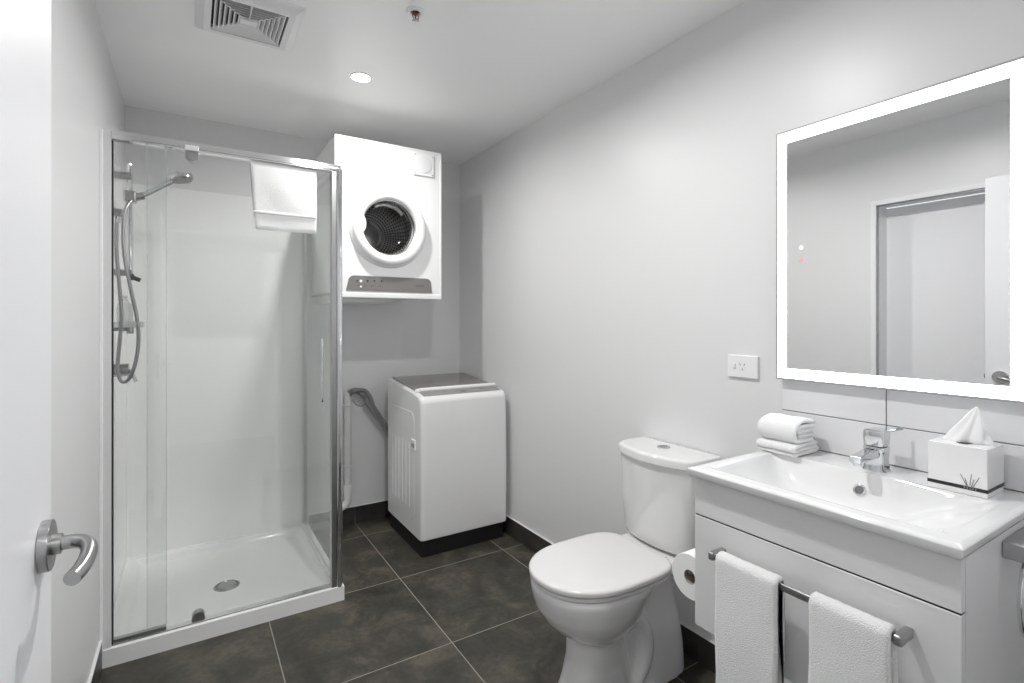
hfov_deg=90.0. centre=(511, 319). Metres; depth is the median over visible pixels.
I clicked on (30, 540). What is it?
door
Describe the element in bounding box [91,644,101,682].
baseboard
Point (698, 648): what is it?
baseboard
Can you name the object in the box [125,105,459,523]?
wall
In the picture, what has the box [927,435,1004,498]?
tissue box
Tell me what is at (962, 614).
vanity cabinet
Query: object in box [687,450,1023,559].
basin
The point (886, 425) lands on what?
trim
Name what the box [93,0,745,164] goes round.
ceiling
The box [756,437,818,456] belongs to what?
folded towel
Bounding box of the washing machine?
[388,373,506,557]
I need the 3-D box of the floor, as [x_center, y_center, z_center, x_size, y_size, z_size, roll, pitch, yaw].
[-0.280,1.333,0.944,2.932,0.080,4.896,0,0,-32]
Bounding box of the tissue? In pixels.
[943,407,995,446]
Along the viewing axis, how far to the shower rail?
2.16 m
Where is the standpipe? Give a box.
[342,390,351,510]
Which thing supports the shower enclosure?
on the floor
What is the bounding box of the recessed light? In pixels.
[350,72,371,81]
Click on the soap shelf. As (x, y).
(128, 324)
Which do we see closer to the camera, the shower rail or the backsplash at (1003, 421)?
the backsplash at (1003, 421)
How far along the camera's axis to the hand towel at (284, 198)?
2.23 m
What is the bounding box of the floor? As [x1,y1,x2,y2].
[99,516,715,682]
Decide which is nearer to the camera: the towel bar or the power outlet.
the towel bar
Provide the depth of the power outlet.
1.77 m
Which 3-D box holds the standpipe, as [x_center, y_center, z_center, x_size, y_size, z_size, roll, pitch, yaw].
[-1.056,0.810,3.181,0.117,0.751,0.082,0,0,-32]
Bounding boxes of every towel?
[250,161,316,233]
[714,551,784,682]
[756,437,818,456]
[758,413,814,443]
[808,591,897,682]
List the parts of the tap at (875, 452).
spout, lever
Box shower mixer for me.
[114,359,137,381]
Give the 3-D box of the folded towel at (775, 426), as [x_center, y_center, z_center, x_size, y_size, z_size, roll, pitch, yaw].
[0.830,0.326,1.550,0.119,0.072,0.118,0,0,-32]
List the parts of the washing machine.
lid, lid handle, control panel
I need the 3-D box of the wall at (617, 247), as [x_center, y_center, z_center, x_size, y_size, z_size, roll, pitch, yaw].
[0.524,0.093,2.325,0.100,2.400,3.416,0,0,-32]
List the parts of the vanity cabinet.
drawer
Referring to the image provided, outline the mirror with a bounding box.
[776,56,1023,403]
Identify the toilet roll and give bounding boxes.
[672,548,694,600]
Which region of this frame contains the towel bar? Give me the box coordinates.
[708,547,913,646]
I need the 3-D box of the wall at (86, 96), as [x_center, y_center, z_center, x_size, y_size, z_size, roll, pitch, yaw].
[-1.171,0.093,1.198,0.140,2.400,3.316,0,0,-32]
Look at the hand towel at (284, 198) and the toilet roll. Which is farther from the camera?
the hand towel at (284, 198)
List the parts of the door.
handle, lever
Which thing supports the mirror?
attached to the wall at (617, 247)
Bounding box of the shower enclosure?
[99,128,343,668]
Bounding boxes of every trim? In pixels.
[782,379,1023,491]
[782,390,1023,492]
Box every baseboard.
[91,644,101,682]
[309,501,389,531]
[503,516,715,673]
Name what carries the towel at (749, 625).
hanging from the towel bar
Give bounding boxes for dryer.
[311,134,441,304]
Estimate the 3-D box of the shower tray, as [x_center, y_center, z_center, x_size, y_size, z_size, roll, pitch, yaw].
[-1.381,1.260,2.504,0.880,0.065,0.881,0,0,-32]
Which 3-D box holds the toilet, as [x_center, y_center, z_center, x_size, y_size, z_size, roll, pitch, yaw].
[0.370,0.893,1.834,0.671,0.808,0.383,0,0,-32]
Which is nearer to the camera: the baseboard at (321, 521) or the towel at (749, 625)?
the towel at (749, 625)
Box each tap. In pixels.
[849,427,903,472]
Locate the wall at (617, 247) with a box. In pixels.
[460,0,1023,682]
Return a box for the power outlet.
[728,354,758,378]
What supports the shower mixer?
attached to the shower enclosure
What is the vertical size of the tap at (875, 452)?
0.115 m
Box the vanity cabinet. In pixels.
[695,478,1023,682]
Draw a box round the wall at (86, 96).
[51,0,124,682]
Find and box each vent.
[195,0,305,50]
[413,152,433,176]
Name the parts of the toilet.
lid, cistern lid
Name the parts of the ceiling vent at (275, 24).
plate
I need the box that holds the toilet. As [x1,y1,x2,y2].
[529,436,720,682]
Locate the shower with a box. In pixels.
[114,171,193,383]
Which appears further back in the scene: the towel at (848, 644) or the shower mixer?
the shower mixer
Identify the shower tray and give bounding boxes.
[102,522,343,668]
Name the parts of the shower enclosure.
panel, panel, rail, rail, rail, door handle, rail, corner post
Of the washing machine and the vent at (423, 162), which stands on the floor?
the washing machine
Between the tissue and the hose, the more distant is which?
the hose
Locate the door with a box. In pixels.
[0,0,97,682]
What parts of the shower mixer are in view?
lever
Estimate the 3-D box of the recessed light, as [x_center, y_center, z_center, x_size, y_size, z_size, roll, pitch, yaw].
[-0.688,-1.105,2.334,0.096,0.004,0.096,0,0,-32]
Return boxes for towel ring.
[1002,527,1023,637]
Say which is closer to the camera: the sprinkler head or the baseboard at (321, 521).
the sprinkler head
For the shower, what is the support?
attached to the shower rail
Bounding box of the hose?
[347,388,387,441]
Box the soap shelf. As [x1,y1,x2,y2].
[114,322,144,327]
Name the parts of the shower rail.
rail, stop knob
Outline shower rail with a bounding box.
[114,163,145,333]
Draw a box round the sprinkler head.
[406,5,424,22]
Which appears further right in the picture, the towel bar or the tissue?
the tissue
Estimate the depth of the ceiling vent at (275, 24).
1.86 m

